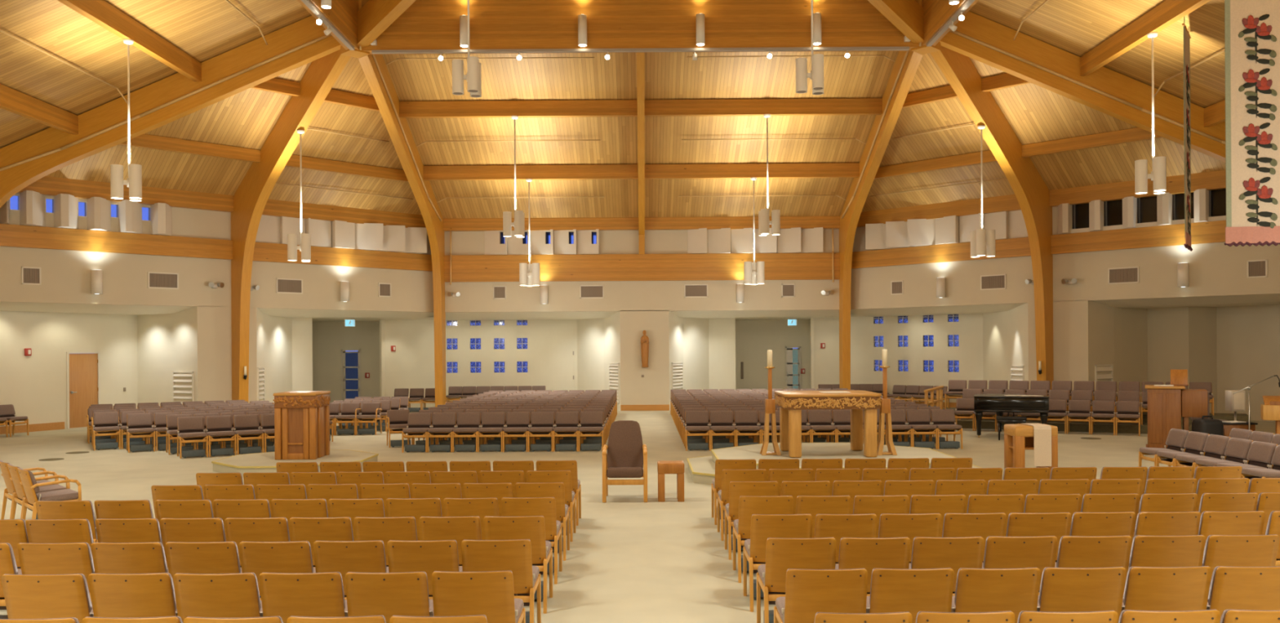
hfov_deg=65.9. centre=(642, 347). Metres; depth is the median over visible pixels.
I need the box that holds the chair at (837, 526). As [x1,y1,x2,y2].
[814,513,876,564]
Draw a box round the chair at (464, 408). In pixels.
[445,406,471,441]
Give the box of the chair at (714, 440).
[706,407,731,442]
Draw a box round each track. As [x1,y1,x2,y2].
[301,0,355,50]
[371,46,909,53]
[926,0,975,46]
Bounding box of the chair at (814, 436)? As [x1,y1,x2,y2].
[801,435,819,439]
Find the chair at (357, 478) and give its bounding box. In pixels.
[337,471,383,498]
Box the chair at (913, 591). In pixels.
[866,567,954,622]
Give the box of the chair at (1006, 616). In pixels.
[915,610,1014,622]
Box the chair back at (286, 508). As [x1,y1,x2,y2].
[275,498,328,517]
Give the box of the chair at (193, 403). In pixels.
[183,402,204,407]
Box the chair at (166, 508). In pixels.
[155,499,213,539]
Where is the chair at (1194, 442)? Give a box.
[1155,431,1208,466]
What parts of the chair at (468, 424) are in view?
leg, frame, seat, leg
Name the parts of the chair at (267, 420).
leg, seat, frame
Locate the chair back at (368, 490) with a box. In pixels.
[361,483,410,497]
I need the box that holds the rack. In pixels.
[1169,368,1188,386]
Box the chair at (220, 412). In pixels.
[207,409,231,444]
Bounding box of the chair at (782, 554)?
[756,537,835,622]
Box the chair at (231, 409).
[222,407,245,412]
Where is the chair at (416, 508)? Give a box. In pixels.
[386,497,441,540]
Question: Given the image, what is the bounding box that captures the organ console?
[1145,384,1207,452]
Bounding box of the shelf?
[1008,444,1034,449]
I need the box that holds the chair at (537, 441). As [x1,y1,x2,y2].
[533,408,559,446]
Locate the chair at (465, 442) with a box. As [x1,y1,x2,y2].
[461,408,488,445]
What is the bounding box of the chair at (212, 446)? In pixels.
[193,413,223,451]
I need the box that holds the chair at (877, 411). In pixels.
[862,409,886,444]
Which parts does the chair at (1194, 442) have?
leg, frame, seat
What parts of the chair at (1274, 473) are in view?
frame, seat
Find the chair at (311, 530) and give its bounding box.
[288,516,353,567]
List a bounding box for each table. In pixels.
[657,460,684,502]
[774,390,881,457]
[1004,423,1057,479]
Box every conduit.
[0,29,127,103]
[0,33,331,171]
[225,0,267,44]
[275,182,413,199]
[306,128,388,142]
[372,54,441,221]
[386,57,594,65]
[416,139,599,146]
[436,195,604,202]
[449,231,451,284]
[678,195,845,199]
[681,137,866,143]
[686,54,895,62]
[831,228,834,282]
[841,50,909,218]
[870,177,1007,196]
[893,123,974,138]
[949,29,1225,144]
[1013,0,1048,40]
[1154,49,1224,97]
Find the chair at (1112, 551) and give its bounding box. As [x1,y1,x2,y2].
[1054,535,1132,593]
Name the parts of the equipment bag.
handle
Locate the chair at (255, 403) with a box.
[253,402,274,406]
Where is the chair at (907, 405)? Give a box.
[906,404,934,439]
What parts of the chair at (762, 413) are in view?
seat, frame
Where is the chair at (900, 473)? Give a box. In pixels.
[862,467,907,495]
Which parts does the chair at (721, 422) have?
leg, frame, seat, leg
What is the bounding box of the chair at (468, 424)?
[452,412,481,452]
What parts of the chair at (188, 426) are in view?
leg, leg, frame, seat, leg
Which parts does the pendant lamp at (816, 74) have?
stem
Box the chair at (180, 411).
[173,408,196,444]
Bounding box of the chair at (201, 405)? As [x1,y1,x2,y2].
[186,404,207,408]
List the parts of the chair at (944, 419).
leg, frame, seat, leg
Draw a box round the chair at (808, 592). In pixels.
[773,568,867,622]
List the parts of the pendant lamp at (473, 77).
stem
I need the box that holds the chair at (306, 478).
[290,471,337,498]
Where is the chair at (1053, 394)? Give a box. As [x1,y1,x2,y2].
[1046,389,1069,422]
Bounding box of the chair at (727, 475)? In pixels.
[717,468,766,540]
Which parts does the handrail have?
post, post, rail, rail, post, post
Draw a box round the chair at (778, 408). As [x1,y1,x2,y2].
[777,407,804,442]
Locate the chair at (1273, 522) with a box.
[1265,510,1279,566]
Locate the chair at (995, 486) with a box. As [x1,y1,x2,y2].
[986,479,1038,512]
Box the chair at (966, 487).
[934,479,986,513]
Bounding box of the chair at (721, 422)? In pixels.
[709,410,736,448]
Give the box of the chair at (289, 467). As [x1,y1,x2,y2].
[275,462,319,484]
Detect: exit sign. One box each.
[344,319,355,326]
[787,319,796,325]
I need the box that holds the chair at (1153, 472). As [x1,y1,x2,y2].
[1146,466,1194,480]
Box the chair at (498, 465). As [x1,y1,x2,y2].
[493,460,533,482]
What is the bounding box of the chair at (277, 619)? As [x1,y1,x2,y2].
[183,615,283,622]
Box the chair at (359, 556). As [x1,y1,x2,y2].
[313,540,388,599]
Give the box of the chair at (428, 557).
[386,539,462,599]
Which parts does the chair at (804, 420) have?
frame, seat, leg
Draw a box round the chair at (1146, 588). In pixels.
[1121,565,1211,610]
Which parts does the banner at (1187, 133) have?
rod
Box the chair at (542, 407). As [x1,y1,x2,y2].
[537,406,561,442]
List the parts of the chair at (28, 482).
leg, backrest, leg, frame, seat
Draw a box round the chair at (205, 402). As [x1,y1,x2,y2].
[204,400,223,404]
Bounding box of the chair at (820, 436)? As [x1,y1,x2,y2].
[819,408,842,439]
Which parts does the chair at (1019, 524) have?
backrest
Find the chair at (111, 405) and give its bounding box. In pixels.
[90,404,112,435]
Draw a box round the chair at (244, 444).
[220,412,249,448]
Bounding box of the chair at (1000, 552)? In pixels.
[982,535,1057,595]
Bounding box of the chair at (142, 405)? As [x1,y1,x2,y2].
[137,404,159,408]
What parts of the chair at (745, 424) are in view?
leg, seat, frame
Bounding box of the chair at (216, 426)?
[205,415,236,457]
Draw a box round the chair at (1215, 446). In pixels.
[1174,434,1230,475]
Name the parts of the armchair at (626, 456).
leg, armrest, leg, seat, rail, backrest, armrest, leg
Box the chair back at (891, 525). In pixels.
[878,512,939,537]
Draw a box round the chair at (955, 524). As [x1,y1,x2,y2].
[942,512,1006,562]
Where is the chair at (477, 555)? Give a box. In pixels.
[461,538,541,622]
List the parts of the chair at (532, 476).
backrest, leg, leg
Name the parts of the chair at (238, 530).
backrest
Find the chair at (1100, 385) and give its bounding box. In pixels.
[1095,381,1117,404]
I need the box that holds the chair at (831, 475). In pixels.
[815,468,860,495]
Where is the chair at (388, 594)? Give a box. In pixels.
[345,571,433,622]
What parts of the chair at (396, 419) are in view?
leg, frame, seat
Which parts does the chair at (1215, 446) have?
frame, seat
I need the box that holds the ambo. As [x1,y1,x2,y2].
[272,391,330,459]
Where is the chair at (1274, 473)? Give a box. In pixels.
[1240,444,1279,482]
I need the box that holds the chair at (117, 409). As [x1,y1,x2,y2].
[112,406,136,438]
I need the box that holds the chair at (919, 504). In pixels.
[909,494,966,537]
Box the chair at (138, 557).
[91,542,168,573]
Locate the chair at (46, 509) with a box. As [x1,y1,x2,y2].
[35,500,97,542]
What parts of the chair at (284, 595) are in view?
seat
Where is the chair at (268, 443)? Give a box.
[246,410,273,448]
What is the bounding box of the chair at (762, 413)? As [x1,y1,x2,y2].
[758,410,779,444]
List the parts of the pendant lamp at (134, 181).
stem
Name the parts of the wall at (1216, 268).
panel, panel, panel, panel, panel, panel, panel, panel, panel, panel, sill, panel, panel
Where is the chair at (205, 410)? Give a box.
[198,408,221,413]
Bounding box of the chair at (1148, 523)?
[1133,511,1200,537]
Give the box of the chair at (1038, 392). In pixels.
[1026,389,1047,395]
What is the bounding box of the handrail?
[924,385,943,408]
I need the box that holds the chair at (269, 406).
[263,404,274,408]
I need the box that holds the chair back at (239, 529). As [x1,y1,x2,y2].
[227,516,289,541]
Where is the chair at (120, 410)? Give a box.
[118,408,144,441]
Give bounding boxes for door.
[66,351,100,428]
[341,349,361,399]
[785,346,801,390]
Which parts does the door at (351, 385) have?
glass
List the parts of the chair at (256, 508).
backrest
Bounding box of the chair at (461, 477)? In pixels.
[431,471,477,497]
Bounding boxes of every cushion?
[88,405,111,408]
[114,403,135,405]
[160,401,180,404]
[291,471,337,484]
[355,396,371,399]
[373,396,390,399]
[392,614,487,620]
[484,515,543,516]
[493,460,520,461]
[521,482,548,483]
[739,495,786,497]
[769,468,804,469]
[782,480,817,481]
[796,495,839,497]
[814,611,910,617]
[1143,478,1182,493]
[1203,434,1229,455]
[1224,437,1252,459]
[1246,440,1276,463]
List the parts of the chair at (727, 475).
leg, frame, leg, backrest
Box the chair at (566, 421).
[553,411,579,451]
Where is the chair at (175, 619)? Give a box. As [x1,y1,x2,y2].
[82,615,182,622]
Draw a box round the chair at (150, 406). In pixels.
[137,405,159,410]
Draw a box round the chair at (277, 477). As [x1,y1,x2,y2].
[243,471,289,498]
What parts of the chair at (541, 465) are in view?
backrest, leg, leg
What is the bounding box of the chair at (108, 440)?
[90,409,119,446]
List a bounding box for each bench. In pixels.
[995,416,1026,439]
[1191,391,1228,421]
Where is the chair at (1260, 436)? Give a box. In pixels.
[1225,431,1275,463]
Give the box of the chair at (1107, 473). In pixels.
[1099,466,1147,500]
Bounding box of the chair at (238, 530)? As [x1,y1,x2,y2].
[224,516,289,597]
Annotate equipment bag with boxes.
[1191,415,1223,435]
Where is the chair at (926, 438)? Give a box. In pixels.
[917,406,947,443]
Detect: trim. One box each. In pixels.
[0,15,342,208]
[0,84,78,134]
[0,223,432,271]
[17,176,426,227]
[57,0,201,81]
[119,133,261,162]
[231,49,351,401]
[250,78,300,96]
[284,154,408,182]
[297,0,359,49]
[324,88,379,111]
[340,0,369,58]
[356,0,416,48]
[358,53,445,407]
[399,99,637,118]
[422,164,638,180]
[443,215,839,231]
[444,253,839,282]
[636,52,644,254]
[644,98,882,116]
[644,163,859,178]
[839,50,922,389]
[851,220,1226,268]
[856,169,1226,227]
[867,0,924,44]
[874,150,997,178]
[902,85,957,108]
[911,0,940,54]
[921,0,978,46]
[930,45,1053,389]
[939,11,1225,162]
[981,73,1031,92]
[1021,127,1163,157]
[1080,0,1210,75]
[1203,99,1225,127]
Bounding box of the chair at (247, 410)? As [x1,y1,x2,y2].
[232,408,260,444]
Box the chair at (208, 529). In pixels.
[160,517,241,568]
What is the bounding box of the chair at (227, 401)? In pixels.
[225,400,244,403]
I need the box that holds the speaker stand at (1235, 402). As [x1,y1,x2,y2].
[1225,390,1245,420]
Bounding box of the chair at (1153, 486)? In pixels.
[1137,478,1197,511]
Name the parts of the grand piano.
leg, leg, lid, leg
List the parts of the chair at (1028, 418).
seat, frame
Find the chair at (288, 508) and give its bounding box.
[271,498,328,541]
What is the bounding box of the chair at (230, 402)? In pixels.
[227,400,248,405]
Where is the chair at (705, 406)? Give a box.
[703,404,728,438]
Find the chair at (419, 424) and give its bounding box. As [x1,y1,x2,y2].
[401,412,431,452]
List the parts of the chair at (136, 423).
leg, leg, frame, seat, leg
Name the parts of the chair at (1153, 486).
backrest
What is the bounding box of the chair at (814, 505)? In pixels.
[795,495,851,537]
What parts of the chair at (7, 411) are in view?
leg, leg, seat, frame, leg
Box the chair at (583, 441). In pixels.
[581,408,605,444]
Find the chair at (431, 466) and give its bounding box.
[406,461,448,483]
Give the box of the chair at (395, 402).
[377,398,399,425]
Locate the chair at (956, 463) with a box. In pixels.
[930,457,972,479]
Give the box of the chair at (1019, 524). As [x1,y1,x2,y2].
[1005,511,1071,591]
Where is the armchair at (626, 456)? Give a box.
[602,420,647,502]
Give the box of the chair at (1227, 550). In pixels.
[1201,533,1279,584]
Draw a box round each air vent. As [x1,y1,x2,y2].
[21,266,41,284]
[147,271,178,288]
[275,278,302,293]
[377,282,391,297]
[493,285,506,298]
[579,284,604,297]
[684,284,707,297]
[781,284,795,297]
[890,280,903,294]
[980,274,1006,289]
[1107,266,1139,284]
[1246,259,1267,278]
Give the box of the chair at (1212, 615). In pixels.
[1118,608,1220,622]
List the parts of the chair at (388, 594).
seat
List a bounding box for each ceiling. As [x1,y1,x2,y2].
[0,0,1225,218]
[0,293,1279,322]
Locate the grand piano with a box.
[973,393,1048,437]
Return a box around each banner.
[1182,16,1192,251]
[1223,0,1279,246]
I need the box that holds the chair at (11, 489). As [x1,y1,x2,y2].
[0,459,55,519]
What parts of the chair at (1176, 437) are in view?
leg, frame, seat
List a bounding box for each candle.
[243,365,247,379]
[767,349,772,366]
[881,347,887,366]
[1038,360,1041,373]
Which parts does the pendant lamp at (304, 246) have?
stem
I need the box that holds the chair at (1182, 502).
[1137,493,1197,512]
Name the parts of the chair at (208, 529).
backrest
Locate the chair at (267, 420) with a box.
[260,413,275,452]
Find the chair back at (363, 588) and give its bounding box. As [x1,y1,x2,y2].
[346,571,429,605]
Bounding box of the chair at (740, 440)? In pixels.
[729,407,755,442]
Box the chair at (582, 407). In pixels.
[560,405,584,439]
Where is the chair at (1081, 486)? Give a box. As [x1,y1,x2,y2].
[1038,478,1089,511]
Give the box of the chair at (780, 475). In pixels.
[768,468,813,495]
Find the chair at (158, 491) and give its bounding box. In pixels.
[151,484,204,519]
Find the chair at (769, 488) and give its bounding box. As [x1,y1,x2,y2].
[724,480,778,559]
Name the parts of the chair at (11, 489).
leg, backrest, frame, leg, seat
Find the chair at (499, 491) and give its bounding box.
[462,482,512,515]
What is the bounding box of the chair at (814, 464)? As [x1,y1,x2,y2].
[800,457,842,480]
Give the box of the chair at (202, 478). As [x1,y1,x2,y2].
[195,472,243,499]
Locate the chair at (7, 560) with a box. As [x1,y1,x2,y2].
[0,542,22,618]
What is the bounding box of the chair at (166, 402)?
[160,401,181,408]
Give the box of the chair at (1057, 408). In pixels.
[1047,399,1066,433]
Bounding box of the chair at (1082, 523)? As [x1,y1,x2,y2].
[1055,511,1135,561]
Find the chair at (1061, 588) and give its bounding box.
[1036,566,1125,622]
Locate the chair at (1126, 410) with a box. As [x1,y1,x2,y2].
[1115,400,1140,435]
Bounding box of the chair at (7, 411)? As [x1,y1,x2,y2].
[0,404,28,436]
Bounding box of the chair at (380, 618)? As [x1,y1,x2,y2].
[287,614,386,622]
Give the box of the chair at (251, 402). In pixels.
[249,400,269,404]
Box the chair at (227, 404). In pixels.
[208,403,230,408]
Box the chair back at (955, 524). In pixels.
[942,512,1004,537]
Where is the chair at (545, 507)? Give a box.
[501,497,562,583]
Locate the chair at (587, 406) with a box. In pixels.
[583,405,607,442]
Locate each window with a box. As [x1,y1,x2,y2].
[8,194,19,210]
[44,197,53,213]
[78,200,87,217]
[111,203,118,217]
[446,320,457,325]
[446,337,457,349]
[446,361,457,373]
[469,320,480,325]
[470,337,480,349]
[470,361,481,373]
[493,320,504,325]
[493,337,504,349]
[493,361,505,373]
[500,231,504,244]
[516,320,527,325]
[516,337,528,349]
[516,360,528,372]
[523,231,527,244]
[546,231,550,244]
[568,231,573,244]
[591,231,596,244]
[873,316,883,324]
[873,335,883,346]
[873,360,882,371]
[897,315,907,323]
[897,335,907,346]
[897,360,908,371]
[922,315,933,322]
[922,334,933,346]
[923,360,933,372]
[947,314,958,322]
[947,334,959,346]
[947,360,959,372]
[1071,204,1073,229]
[1103,201,1105,226]
[1137,198,1138,223]
[1172,194,1173,220]
[1208,190,1209,217]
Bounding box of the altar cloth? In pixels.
[818,391,850,392]
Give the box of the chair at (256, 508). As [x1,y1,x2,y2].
[213,498,271,567]
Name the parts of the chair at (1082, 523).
backrest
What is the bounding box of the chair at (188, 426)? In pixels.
[177,416,208,458]
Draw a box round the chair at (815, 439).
[804,408,827,442]
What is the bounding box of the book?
[1154,384,1173,386]
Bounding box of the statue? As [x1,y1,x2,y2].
[640,329,648,367]
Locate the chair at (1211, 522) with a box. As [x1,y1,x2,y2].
[1198,511,1265,547]
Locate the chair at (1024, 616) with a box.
[1017,609,1118,622]
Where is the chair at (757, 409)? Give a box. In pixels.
[753,407,779,443]
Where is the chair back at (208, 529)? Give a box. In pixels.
[162,517,226,541]
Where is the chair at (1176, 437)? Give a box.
[1138,428,1189,472]
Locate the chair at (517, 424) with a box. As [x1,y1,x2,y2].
[502,412,530,452]
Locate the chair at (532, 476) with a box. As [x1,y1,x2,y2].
[526,470,576,541]
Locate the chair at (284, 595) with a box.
[259,571,347,622]
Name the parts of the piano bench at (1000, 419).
leg, seat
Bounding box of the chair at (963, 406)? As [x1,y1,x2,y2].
[954,397,976,431]
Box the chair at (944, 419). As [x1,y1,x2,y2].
[930,408,962,448]
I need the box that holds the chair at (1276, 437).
[1248,433,1279,468]
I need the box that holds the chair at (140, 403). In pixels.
[137,402,158,404]
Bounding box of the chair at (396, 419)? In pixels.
[386,408,413,447]
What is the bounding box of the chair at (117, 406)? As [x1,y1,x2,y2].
[113,404,135,407]
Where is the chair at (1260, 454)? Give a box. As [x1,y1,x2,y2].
[1216,440,1277,479]
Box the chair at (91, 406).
[88,405,111,439]
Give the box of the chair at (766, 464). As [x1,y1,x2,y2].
[758,458,799,481]
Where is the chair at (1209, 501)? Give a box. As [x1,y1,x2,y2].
[1198,492,1257,515]
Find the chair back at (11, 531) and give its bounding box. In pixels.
[0,518,28,542]
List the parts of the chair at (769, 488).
leg, seat, leg, frame, backrest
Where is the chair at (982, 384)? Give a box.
[968,380,986,393]
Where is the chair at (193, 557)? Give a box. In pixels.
[164,541,241,583]
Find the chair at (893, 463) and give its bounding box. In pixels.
[887,457,928,479]
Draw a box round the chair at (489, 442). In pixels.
[484,408,511,444]
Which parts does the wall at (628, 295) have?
wall panel, wall panel, wall panel, wall panel, wall panel, wall panel, wall panel, wall panel, wall panel, wall panel, wall panel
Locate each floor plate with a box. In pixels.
[38,457,63,460]
[66,451,88,453]
[1080,437,1101,439]
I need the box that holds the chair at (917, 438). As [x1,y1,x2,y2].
[893,406,924,443]
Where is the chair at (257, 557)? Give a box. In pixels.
[239,540,315,599]
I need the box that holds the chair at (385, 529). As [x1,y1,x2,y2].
[353,516,417,566]
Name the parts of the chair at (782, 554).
leg, seat, leg, frame, backrest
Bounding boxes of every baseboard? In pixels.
[0,422,64,434]
[620,404,669,410]
[904,400,955,408]
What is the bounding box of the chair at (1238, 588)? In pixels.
[1206,565,1279,622]
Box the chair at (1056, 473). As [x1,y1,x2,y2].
[1049,466,1097,493]
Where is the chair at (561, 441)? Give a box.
[557,408,582,443]
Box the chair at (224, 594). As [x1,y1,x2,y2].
[173,572,262,622]
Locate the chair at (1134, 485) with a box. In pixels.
[1088,478,1142,515]
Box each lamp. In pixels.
[91,269,102,293]
[110,39,142,201]
[208,282,224,288]
[250,284,259,290]
[287,129,311,262]
[315,15,321,25]
[320,0,331,8]
[324,25,332,35]
[340,280,349,302]
[370,39,377,45]
[438,53,443,61]
[447,292,460,297]
[452,0,481,97]
[459,14,467,47]
[502,115,524,237]
[516,52,521,60]
[519,178,539,286]
[540,284,547,303]
[577,13,586,46]
[604,51,609,59]
[692,51,697,60]
[695,13,704,45]
[736,284,744,302]
[743,177,764,284]
[758,113,780,235]
[767,50,772,58]
[795,0,823,95]
[813,13,821,44]
[821,290,834,295]
[844,49,849,57]
[903,35,910,42]
[936,277,945,297]
[948,0,959,4]
[948,21,956,31]
[958,11,964,21]
[970,125,995,257]
[1025,279,1033,284]
[1061,278,1076,284]
[1134,31,1166,194]
[1177,262,1188,287]
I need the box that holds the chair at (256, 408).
[247,406,269,411]
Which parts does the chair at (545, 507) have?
backrest, frame, leg, seat, leg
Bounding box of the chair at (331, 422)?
[329,420,333,441]
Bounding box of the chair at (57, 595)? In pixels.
[0,573,93,622]
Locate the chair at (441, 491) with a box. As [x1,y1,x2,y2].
[411,483,461,516]
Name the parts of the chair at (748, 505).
leg, seat, leg, frame, backrest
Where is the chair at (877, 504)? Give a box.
[853,494,909,537]
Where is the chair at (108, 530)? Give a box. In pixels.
[95,518,163,545]
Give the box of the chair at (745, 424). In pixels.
[733,410,760,446]
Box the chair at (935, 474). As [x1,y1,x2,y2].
[909,467,955,494]
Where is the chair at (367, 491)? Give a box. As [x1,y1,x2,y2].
[360,483,410,516]
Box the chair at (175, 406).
[162,404,184,409]
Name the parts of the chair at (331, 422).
leg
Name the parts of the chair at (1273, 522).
backrest, frame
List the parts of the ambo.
corner post, rail, cross rail, corner post, panel, corner post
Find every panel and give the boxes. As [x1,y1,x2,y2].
[172,371,194,404]
[257,367,264,400]
[608,362,619,404]
[671,361,683,389]
[1010,364,1024,380]
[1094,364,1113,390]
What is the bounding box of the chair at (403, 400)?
[391,396,408,409]
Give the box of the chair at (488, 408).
[469,406,494,441]
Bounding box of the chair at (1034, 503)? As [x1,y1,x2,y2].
[1023,493,1081,533]
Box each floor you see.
[0,406,1275,622]
[942,407,1250,434]
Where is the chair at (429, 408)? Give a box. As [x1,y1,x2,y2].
[422,406,449,441]
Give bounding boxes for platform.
[211,449,378,476]
[686,442,981,484]
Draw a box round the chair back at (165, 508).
[156,499,213,517]
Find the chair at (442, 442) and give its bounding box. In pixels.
[436,409,465,446]
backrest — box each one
[0,404,15,415]
[0,542,17,573]
[18,466,39,493]
[26,542,94,573]
[33,518,93,543]
[88,407,111,419]
[90,404,112,409]
[92,409,115,417]
[93,411,118,424]
[113,406,135,412]
[118,408,142,421]
[120,410,145,423]
[127,413,152,426]
[137,404,159,407]
[144,407,167,413]
[147,409,170,422]
[154,412,178,425]
[166,413,191,427]
[168,406,191,412]
[173,408,196,413]
[177,416,204,430]
[181,410,204,416]
[194,413,218,426]
[206,415,231,429]
[207,409,231,415]
[221,412,244,424]
[232,408,255,414]
[234,413,258,427]
[242,540,313,573]
[244,484,255,498]
[247,410,271,423]
[257,408,274,413]
[260,413,274,426]
[315,540,386,569]
[328,402,340,413]
[333,400,351,409]
[337,516,353,541]
[340,402,360,413]
[344,398,361,402]
[352,400,371,408]
[355,516,417,539]
[360,402,381,413]
[363,398,381,402]
[364,461,404,469]
[372,400,391,410]
[382,398,399,408]
[386,408,409,422]
[386,471,431,483]
[388,539,458,562]
[391,396,408,405]
[407,412,431,425]
[418,409,440,422]
[428,406,448,412]
[432,412,455,425]
[434,570,512,573]
[442,409,464,422]
[450,406,471,412]
[454,497,498,509]
[457,412,479,425]
[462,538,530,541]
[466,408,487,421]
[473,406,493,412]
[481,412,505,425]
[488,408,511,421]
[495,406,516,412]
[502,497,555,498]
[506,412,529,424]
[512,408,534,421]
[518,406,538,411]
[530,411,554,424]
[536,408,558,421]
[540,406,561,411]
[555,411,578,424]
[560,408,581,421]
[563,405,584,411]
[580,411,603,424]
[582,408,604,421]
[586,405,606,417]
[681,404,702,417]
[683,408,705,420]
[685,410,708,423]
[704,404,724,410]
[706,407,728,420]
[710,410,733,423]
[726,404,747,410]
[730,407,751,419]
[734,410,757,423]
[749,404,764,410]
[751,513,810,515]
[754,407,764,419]
[759,410,779,422]
[767,537,834,538]
[785,568,865,586]
[801,409,807,422]
[805,408,822,419]
[808,409,831,422]
[824,408,846,419]
[832,409,850,422]
[838,537,908,566]
[862,409,879,422]
[869,567,950,604]
[884,409,906,422]
[884,480,924,493]
[890,404,905,409]
[894,406,916,418]
[906,404,927,408]
[906,408,930,422]
[909,467,945,478]
[911,536,981,568]
[918,406,940,418]
[930,408,955,422]
[948,379,966,389]
[954,567,1037,605]
[955,397,973,408]
[962,388,982,398]
[982,535,1054,568]
[983,388,1003,393]
[986,479,1031,494]
[1004,389,1024,394]
[1005,511,1068,536]
[1030,380,1049,391]
[1038,478,1088,493]
[1038,566,1123,604]
[1048,389,1069,400]
[1048,399,1066,410]
[1049,466,1078,479]
[1052,380,1071,391]
[1056,535,1124,567]
[1068,400,1090,411]
[1071,390,1092,400]
[1073,381,1093,391]
[1088,478,1140,493]
[1092,400,1114,412]
[1094,390,1115,401]
[1096,381,1116,391]
[1116,400,1139,412]
[1118,391,1139,401]
[1119,381,1139,391]
[1142,381,1163,391]
[1142,391,1146,401]
[1165,428,1188,448]
[1183,431,1208,451]
[1189,382,1212,392]
[1195,477,1247,493]
[1201,533,1275,565]
[1207,565,1275,604]
[1228,427,1252,439]
[1247,477,1265,493]
[1248,431,1273,442]
[1256,492,1279,511]
[1265,510,1276,534]
[1271,433,1279,444]
[1271,444,1279,465]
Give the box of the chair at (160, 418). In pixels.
[154,412,182,451]
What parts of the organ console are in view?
panel, panel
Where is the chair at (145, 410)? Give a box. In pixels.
[143,407,168,439]
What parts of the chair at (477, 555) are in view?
backrest, frame, leg, seat, leg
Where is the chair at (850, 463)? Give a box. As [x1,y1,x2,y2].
[844,457,885,480]
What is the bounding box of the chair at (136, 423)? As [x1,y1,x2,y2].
[126,413,155,452]
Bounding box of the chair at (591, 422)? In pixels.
[577,411,604,451]
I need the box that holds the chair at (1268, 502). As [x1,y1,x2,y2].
[1256,492,1279,534]
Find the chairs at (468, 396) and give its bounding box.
[394,383,947,438]
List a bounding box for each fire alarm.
[24,348,31,355]
[364,372,369,377]
[391,345,395,351]
[800,368,804,373]
[820,342,825,348]
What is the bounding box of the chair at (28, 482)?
[17,466,81,519]
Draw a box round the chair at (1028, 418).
[1019,412,1041,423]
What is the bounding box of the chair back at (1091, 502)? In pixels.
[1080,493,1137,511]
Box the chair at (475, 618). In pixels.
[389,614,487,622]
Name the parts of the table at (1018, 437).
leg, leg, panel, leg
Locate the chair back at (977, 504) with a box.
[966,493,1020,513]
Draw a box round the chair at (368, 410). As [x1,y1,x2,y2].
[355,402,382,435]
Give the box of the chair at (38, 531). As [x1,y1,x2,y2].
[25,518,93,553]
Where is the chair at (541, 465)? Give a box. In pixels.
[536,460,581,525]
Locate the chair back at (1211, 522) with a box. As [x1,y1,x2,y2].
[1198,511,1254,534]
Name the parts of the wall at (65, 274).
wall panel, wall panel, wall panel, wall panel, wall panel, wall panel, wall panel, wall panel, wall panel, wall panel, wall panel, wall panel, wall panel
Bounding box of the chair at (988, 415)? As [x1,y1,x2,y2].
[974,412,996,431]
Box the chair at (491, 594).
[431,570,525,622]
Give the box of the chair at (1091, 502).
[1080,493,1139,536]
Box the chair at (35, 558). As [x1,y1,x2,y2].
[17,542,94,600]
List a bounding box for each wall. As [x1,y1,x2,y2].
[0,190,433,311]
[0,311,137,428]
[137,306,197,405]
[197,305,257,403]
[256,307,292,402]
[291,317,435,407]
[444,226,839,312]
[445,319,577,400]
[549,321,573,391]
[577,311,620,410]
[620,310,669,404]
[668,311,709,410]
[708,317,839,390]
[850,188,1279,309]
[850,313,983,402]
[982,302,1028,389]
[1027,299,1088,406]
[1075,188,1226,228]
[1088,300,1147,411]
[1146,304,1279,422]
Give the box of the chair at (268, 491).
[255,484,306,517]
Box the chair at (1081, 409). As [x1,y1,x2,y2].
[1066,400,1091,434]
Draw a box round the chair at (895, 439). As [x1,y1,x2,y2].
[876,406,899,443]
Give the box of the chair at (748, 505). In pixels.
[733,495,793,582]
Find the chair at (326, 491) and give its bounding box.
[306,484,358,517]
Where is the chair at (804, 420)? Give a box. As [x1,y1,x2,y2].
[801,409,811,442]
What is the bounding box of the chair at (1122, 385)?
[1118,381,1140,395]
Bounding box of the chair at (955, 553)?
[908,536,983,595]
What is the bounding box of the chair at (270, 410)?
[257,408,274,443]
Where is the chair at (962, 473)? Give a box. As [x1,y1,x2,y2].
[955,467,1002,494]
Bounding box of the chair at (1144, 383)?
[1141,381,1163,402]
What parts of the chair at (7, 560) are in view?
frame, backrest, seat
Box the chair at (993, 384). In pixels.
[988,380,1008,393]
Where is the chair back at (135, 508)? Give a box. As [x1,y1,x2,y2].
[96,499,153,518]
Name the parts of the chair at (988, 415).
frame, seat, leg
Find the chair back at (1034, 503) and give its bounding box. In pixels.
[1023,493,1070,512]
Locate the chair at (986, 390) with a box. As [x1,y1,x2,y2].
[983,388,1004,415]

